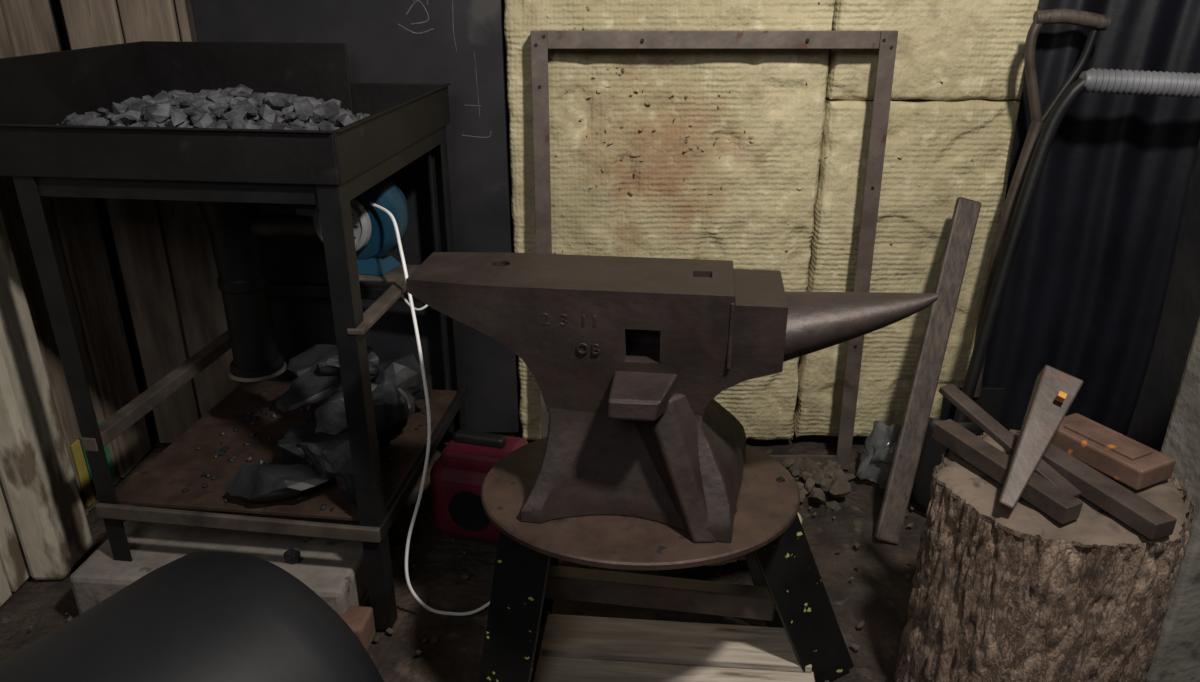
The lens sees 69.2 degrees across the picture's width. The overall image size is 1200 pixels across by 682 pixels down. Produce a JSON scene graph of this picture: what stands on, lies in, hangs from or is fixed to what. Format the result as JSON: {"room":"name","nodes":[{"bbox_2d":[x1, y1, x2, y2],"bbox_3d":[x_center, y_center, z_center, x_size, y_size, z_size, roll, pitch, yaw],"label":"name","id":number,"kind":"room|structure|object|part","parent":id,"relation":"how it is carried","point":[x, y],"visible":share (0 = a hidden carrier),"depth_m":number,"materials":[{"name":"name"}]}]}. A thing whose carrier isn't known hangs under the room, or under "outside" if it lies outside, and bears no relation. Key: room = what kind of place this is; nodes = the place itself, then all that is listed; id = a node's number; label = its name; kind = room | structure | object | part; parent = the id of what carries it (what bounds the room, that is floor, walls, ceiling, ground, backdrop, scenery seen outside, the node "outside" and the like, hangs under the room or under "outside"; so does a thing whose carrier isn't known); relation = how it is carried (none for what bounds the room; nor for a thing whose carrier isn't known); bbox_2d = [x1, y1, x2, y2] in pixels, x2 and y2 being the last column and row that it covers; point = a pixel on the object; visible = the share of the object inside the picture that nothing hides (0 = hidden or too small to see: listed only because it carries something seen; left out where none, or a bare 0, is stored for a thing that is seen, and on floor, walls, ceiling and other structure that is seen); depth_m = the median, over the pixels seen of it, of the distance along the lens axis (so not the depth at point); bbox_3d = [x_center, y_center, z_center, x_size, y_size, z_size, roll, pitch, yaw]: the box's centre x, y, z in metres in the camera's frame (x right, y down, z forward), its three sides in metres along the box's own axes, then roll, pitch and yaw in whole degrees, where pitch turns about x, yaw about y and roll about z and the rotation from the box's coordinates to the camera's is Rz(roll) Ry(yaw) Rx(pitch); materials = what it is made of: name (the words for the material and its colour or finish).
{"room":"metal workshop","nodes":[
{"label":"metal workshop","id":0,"kind":"room"},
{"bbox_2d":[0,436,925,681],"bbox_3d":[0.050,0.918,0.987,3.300,0.036,3.500,0,23,0],"label":"floor","id":1,"kind":"structure","parent":0,"point":[878,594],"depth_m":1.89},
{"bbox_2d":[0,204,92,579],"bbox_3d":[-1.200,-0.607,1.481,0.075,2.400,0.130,0,23,0],"label":"wooden plank","id":2,"kind":"object","parent":1,"relation":"on","point":[37,475],"visible":1,"depth_m":1.80,"materials":[{"name":"beige wood"}]},
{"bbox_2d":[0,0,151,606],"bbox_3d":[-1.260,-0.590,1.441,0.041,2.400,1.107,0,23,0],"label":"cladding","id":3,"kind":"object","parent":1,"relation":"on","point":[27,27],"visible":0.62,"depth_m":2.05,"materials":[{"name":"wood"}]},
{"bbox_2d":[0,551,383,681],"bbox_3d":[-0.547,0.571,1.134,0.498,0.505,0.490,13,26,27],"label":"tank","id":4,"kind":"object","parent":1,"relation":"on","point":[203,616],"visible":1,"depth_m":1.06,"materials":[{"name":"metal"}]},
{"bbox_2d":[70,505,368,613],"bbox_3d":[-0.765,0.478,1.843,0.560,0.120,0.270,2,23,5],"label":"concrete block","id":5,"kind":"object","parent":1,"relation":"on","point":[334,569],"visible":0.41,"depth_m":1.78,"materials":[{"name":"grey concrete"}]},
{"bbox_2d":[284,548,300,564],"bbox_3d":[-0.621,0.434,1.760,0.034,0.034,0.031,0,23,0],"label":"lump","id":6,"kind":"object","parent":5,"relation":"on","point":[292,556],"visible":1,"depth_m":1.75,"materials":[{"name":"black stone"}]},
{"bbox_2d":[0,41,467,629],"bbox_3d":[-0.723,-0.048,1.860,0.714,1.075,0.643,3,23,6],"label":"forge","id":7,"kind":"object","parent":1,"relation":"on","point":[229,128],"visible":1,"depth_m":1.71,"materials":[{"name":"metal"}]},
{"bbox_3d":[-0.967,0.084,1.613,0.038,0.785,0.005,3,23,6],"label":"leg","id":8,"kind":"part","parent":7,"relation":"part of","materials":[{"name":"black paint"}]},
{"bbox_3d":[-0.935,0.076,1.944,0.030,0.030,0.630,3,23,6],"label":"rail","id":9,"kind":"part","parent":7,"relation":"part of","materials":[{"name":"metal"}]},
{"bbox_3d":[-0.703,0.351,1.681,0.575,0.040,0.012,3,23,6],"label":"shelf rail","id":10,"kind":"part","parent":7,"relation":"part of","materials":[{"name":"metal"}]},
{"bbox_3d":[-0.669,0.224,1.956,0.560,0.008,0.560,3,23,6],"label":"shelf plate","id":11,"kind":"part","parent":7,"relation":"part of","materials":[{"name":"metal"}]},
{"bbox_3d":[-0.628,-0.123,2.131,0.550,0.030,0.030,3,23,6],"label":"rail","id":12,"kind":"part","parent":7,"relation":"part of","materials":[{"name":"brown metal"}]},
{"bbox_2d":[293,178,408,275],"bbox_3d":[-0.510,-0.255,1.803,0.235,0.199,0.186,6,24,13],"label":"air blower","id":13,"kind":"object","parent":7,"relation":"on","point":[375,237],"visible":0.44,"depth_m":1.74,"materials":[{"name":"blue metal"}]},
{"bbox_3d":[-0.438,0.164,1.577,0.038,0.905,0.005,3,23,6],"label":"leg","id":14,"kind":"part","parent":7,"relation":"part of","materials":[{"name":"black paint"}]},
{"bbox_3d":[-0.420,0.158,1.593,0.005,0.905,0.036,3,23,6],"label":"leg","id":15,"kind":"part","parent":7,"relation":"part of","materials":[{"name":"black paint"}]},
{"bbox_3d":[-0.399,-0.085,1.658,0.030,0.012,0.360,3,23,6],"label":"rail","id":16,"kind":"part","parent":7,"relation":"part of","materials":[{"name":"metal"}]},
{"bbox_2d":[393,283,427,310],"bbox_3d":[-0.381,-0.133,1.843,0.101,0.080,0.188,-15,27,-32],"label":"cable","id":17,"kind":"object","parent":7,"relation":"attached to","point":[402,296],"visible":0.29,"depth_m":1.78,"materials":[{"name":"white plastic"}]},
{"bbox_3d":[-0.391,0.245,1.944,0.030,0.030,0.630,3,23,6],"label":"shelf rail","id":18,"kind":"part","parent":7,"relation":"part of","materials":[{"name":"grey metal"}]},
{"bbox_3d":[-0.366,-0.070,2.130,0.038,0.905,0.005,3,23,6],"label":"leg","id":19,"kind":"part","parent":7,"relation":"part of","materials":[{"name":"black paint"}]},
{"bbox_3d":[-0.351,-0.062,2.111,0.005,0.905,0.036,3,23,6],"label":"leg","id":20,"kind":"part","parent":7,"relation":"part of","materials":[{"name":"black paint"}]},
{"bbox_2d":[191,0,518,432],"bbox_3d":[-0.575,-0.717,1.997,0.700,2.100,0.027,0,23,0],"label":"chalkboard","id":21,"kind":"object","parent":1,"relation":"on","point":[459,43],"visible":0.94,"depth_m":2.11,"materials":[{"name":"black"}]},
{"bbox_2d":[338,606,375,649],"bbox_3d":[-0.540,0.563,1.706,0.180,0.065,0.070,2,23,5],"label":"brick","id":22,"kind":"object","parent":1,"relation":"on","point":[360,619],"visible":0.34,"depth_m":1.69,"materials":[{"name":"brown brick"}]},
{"bbox_2d":[370,202,489,615],"bbox_3d":[-0.363,0.157,1.715,0.318,0.796,0.195,13,26,28],"label":"power cable","id":23,"kind":"object","parent":1,"relation":"on","point":[385,210],"visible":0.88,"depth_m":1.67,"materials":[{"name":"white plastic"}]},
{"bbox_2d":[29,486,913,681],"bbox_3d":[-0.177,0.496,1.947,1.952,0.014,0.915,0,23,0],"label":"debris","id":24,"kind":"object","parent":1,"relation":"on","point":[857,545],"visible":0.25,"depth_m":1.78,"materials":[{"name":"stone"}]},
{"bbox_2d":[430,429,527,543],"bbox_3d":[-0.271,0.327,2.004,0.220,0.252,0.166,6,24,14],"label":"radio","id":25,"kind":"object","parent":1,"relation":"on","point":[457,476],"visible":0.71,"depth_m":1.94,"materials":[{"name":"red plastic"}]},
{"bbox_3d":[-0.270,0.221,1.962,0.120,0.025,0.030,6,24,14],"label":"can handle","id":26,"kind":"part","parent":25,"relation":"part of","materials":[{"name":"black paint"}]},
{"bbox_2d":[479,437,853,681],"bbox_3d":[0.127,0.447,1.510,0.699,0.472,0.413,0,23,0],"label":"stand","id":27,"kind":"object","parent":1,"relation":"on","point":[788,592],"visible":0.77,"depth_m":1.44,"materials":[{"name":"metal"}]},
{"bbox_3d":[-0.145,0.478,1.436,0.150,0.450,0.043,7,24,17],"label":"leg","id":28,"kind":"part","parent":27,"relation":"part of","materials":[{"name":"black paint"}]},
{"bbox_3d":[-0.110,0.387,1.652,0.062,0.446,0.134,-16,28,-32],"label":"leg","id":29,"kind":"part","parent":27,"relation":"part of","materials":[{"name":"black paint"}]},
{"bbox_3d":[0.065,0.240,1.422,0.516,0.014,0.413,0,23,0],"label":"plate","id":30,"kind":"part","parent":27,"relation":"part of","materials":[{"name":"metal"}]},
{"bbox_2d":[406,252,937,542],"bbox_3d":[0.103,0.070,1.342,0.756,0.362,0.297,3,23,6],"label":"blacksmith anvil","id":31,"kind":"object","parent":27,"relation":"on","point":[629,358],"visible":1,"depth_m":1.26,"materials":[{"name":"metal"}]},
{"bbox_3d":[0.305,0.391,1.643,0.213,0.458,0.033,-8,24,-18],"label":"leg","id":32,"kind":"part","parent":27,"relation":"part of","materials":[{"name":"black paint"}]},
{"bbox_3d":[0.347,0.439,1.528,0.266,0.472,0.024,-5,24,-12],"label":"leg","id":33,"kind":"part","parent":27,"relation":"part of","materials":[{"name":"black paint"}]},
{"bbox_2d":[533,614,814,681],"bbox_3d":[0.133,0.633,1.562,0.510,0.054,0.360,2,23,5],"label":"wooden board","id":34,"kind":"object","parent":1,"relation":"on","point":[574,648],"visible":0.81,"depth_m":1.62,"materials":[{"name":"brown wood"}]},
{"bbox_2d":[530,31,897,469],"bbox_3d":[0.255,-0.182,2.147,0.819,1.101,0.100,0,23,0],"label":"frame","id":35,"kind":"object","parent":1,"relation":"on","point":[541,41],"visible":0.72,"depth_m":1.98,"materials":[{"name":"brown wood"}]},
{"bbox_2d":[707,512,801,565],"bbox_3d":[0.268,0.412,1.974,0.372,0.158,0.273,0,23,0],"label":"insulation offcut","id":36,"kind":"object","parent":1,"relation":"on","point":[742,557],"visible":0.02,"depth_m":1.89,"materials":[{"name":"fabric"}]},
{"bbox_2d":[781,456,855,510],"bbox_3d":[0.507,0.358,2.216,0.268,0.095,0.198,0,23,0],"label":"rubble heap","id":37,"kind":"object","parent":1,"relation":"on","point":[831,479],"visible":0.77,"depth_m":2.19,"materials":[{"name":"stone"}]},
{"bbox_2d":[856,420,900,488],"bbox_3d":[0.770,0.291,2.203,0.224,0.192,0.144,11,25,24],"label":"plastic bag","id":38,"kind":"object","parent":1,"relation":"on","point":[875,463],"visible":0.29,"depth_m":2.21,"materials":[{"name":"grey plastic"}]},
{"bbox_2d":[874,197,980,543],"bbox_3d":[0.768,0.067,2.038,0.054,0.739,0.429,13,26,29],"label":"leaning wooden slat","id":39,"kind":"object","parent":1,"relation":"on","point":[965,216],"visible":1,"depth_m":2.03,"materials":[{"name":"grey wood"}]},
{"bbox_2d":[940,9,1110,421],"bbox_3d":[0.971,-0.177,2.059,0.233,1.137,0.080,0,23,0],"label":"garden spade","id":40,"kind":"object","parent":1,"relation":"on","point":[990,400],"visible":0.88,"depth_m":1.95,"materials":[{"name":"metal"}]},
{"bbox_3d":[0.930,0.238,2.203,0.150,0.260,0.006,0,20,0],"label":"blade","id":41,"kind":"part","parent":40,"relation":"part of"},
{"bbox_3d":[0.960,-0.587,1.913,0.072,0.232,0.022,0,23,0],"label":"handle arm","id":42,"kind":"part","parent":40,"relation":"part of","materials":[{"name":"metal"}]},
{"bbox_3d":[1.028,-0.583,1.914,0.102,0.226,0.018,0,23,0],"label":"handle arm","id":43,"kind":"part","parent":40,"relation":"part of","materials":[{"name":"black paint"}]},
{"bbox_2d":[893,429,1193,681],"bbox_3d":[0.735,0.441,1.478,0.396,0.474,0.357,0,23,0],"label":"tree stump","id":44,"kind":"object","parent":1,"relation":"on","point":[999,593],"visible":0.82,"depth_m":1.32,"materials":[{"name":"brown wood"}]},
{"bbox_2d":[932,419,1082,523],"bbox_3d":[0.635,0.200,1.375,0.036,0.043,0.261,-10,25,-23],"label":"bar","id":45,"kind":"object","parent":44,"relation":"on","point":[1052,500],"visible":0.98,"depth_m":1.36,"materials":[{"name":"brown wood"}]},
{"bbox_2d":[939,384,1081,497],"bbox_3d":[0.657,0.159,1.412,0.030,0.076,0.272,-10,25,-23],"label":"bar","id":46,"kind":"object","parent":44,"relation":"on","point":[967,406],"visible":0.77,"depth_m":1.42,"materials":[{"name":"brown wood"}]},
{"bbox_2d":[998,365,1082,509],"bbox_3d":[0.675,0.143,1.324,0.066,0.154,0.229,14,27,30],"label":"wedge","id":47,"kind":"object","parent":44,"relation":"on","point":[1054,392],"visible":1,"depth_m":1.33,"materials":[{"name":"metal"}]},
{"bbox_2d":[1042,443,1176,539],"bbox_3d":[0.757,0.222,1.338,0.042,0.030,0.245,-8,24,-19],"label":"bar","id":48,"kind":"object","parent":44,"relation":"on","point":[1136,512],"visible":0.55,"depth_m":1.29,"materials":[{"name":"brown wood"}]},
{"bbox_2d":[1050,413,1175,489],"bbox_3d":[0.829,0.176,1.427,0.085,0.041,0.178,-11,25,-24],"label":"block","id":49,"kind":"object","parent":44,"relation":"on","point":[1128,461],"visible":0.87,"depth_m":1.39,"materials":[{"name":"brown wood"}]},
{"bbox_3d":[0.828,0.160,1.420,0.050,0.006,0.123,-11,25,-24],"label":"inset plate","id":50,"kind":"part","parent":49,"relation":"part of","materials":[{"name":"brown wood"}]},
{"bbox_2d":[910,68,1199,512],"bbox_3d":[1.029,-0.086,1.990,0.576,1.026,0.119,-4,23,-9],"label":"snow shovel","id":51,"kind":"object","parent":1,"relation":"on","point":[1093,80],"visible":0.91,"depth_m":1.91,"materials":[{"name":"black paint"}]},
{"bbox_3d":[0.840,0.301,2.082,0.184,0.242,0.063,0,23,0],"label":"blade","id":52,"kind":"part","parent":51,"relation":"part of","materials":[{"name":"black paint"}]},
{"bbox_2d":[1146,317,1199,681],"bbox_3d":[1.055,0.170,1.441,0.170,1.000,0.120,-3,23,-7],"label":"concrete post","id":53,"kind":"object","parent":1,"relation":"on","point":[1177,654],"visible":0.52,"depth_m":1.47,"materials":[{"name":"grey concrete"}]},
{"bbox_2d":[48,0,917,439],"bbox_3d":[0.050,-0.903,2.050,3.300,2.600,0.100,0,23,0],"label":"wall","id":54,"kind":"structure","parent":0,"point":[55,5],"depth_m":2.29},
{"bbox_2d":[60,0,241,442],"bbox_3d":[-1.045,-0.823,1.990,0.383,2.400,0.035,0,23,0],"label":"cladding","id":55,"kind":"object","parent":54,"relation":"attached to","point":[164,248],"visible":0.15,"depth_m":2.24,"materials":[{"name":"brown wood"}]},
{"bbox_2d":[504,0,1041,440],"bbox_3d":[0.516,-0.643,2.050,1.474,1.985,0.074,0,23,0],"label":"insulation panel","id":56,"kind":"object","parent":54,"relation":"attached to","point":[743,157],"visible":0.47,"depth_m":2.11,"materials":[{"name":"fabric"}]},
{"bbox_2d":[1126,139,1199,451],"bbox_3d":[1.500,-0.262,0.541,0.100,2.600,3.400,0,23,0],"label":"wooden plank","id":57,"kind":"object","parent":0,"point":[1180,315],"depth_m":2.20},
{"bbox_2d":[981,0,1199,435],"bbox_3d":[1.196,-0.741,1.925,0.444,2.300,0.034,1,23,2],"label":"corrugated metal sheet","id":58,"kind":"object","parent":57,"relation":"hanging from","point":[1084,296],"visible":0.67,"depth_m":2.11,"materials":[{"name":"black metal"}]}
]}

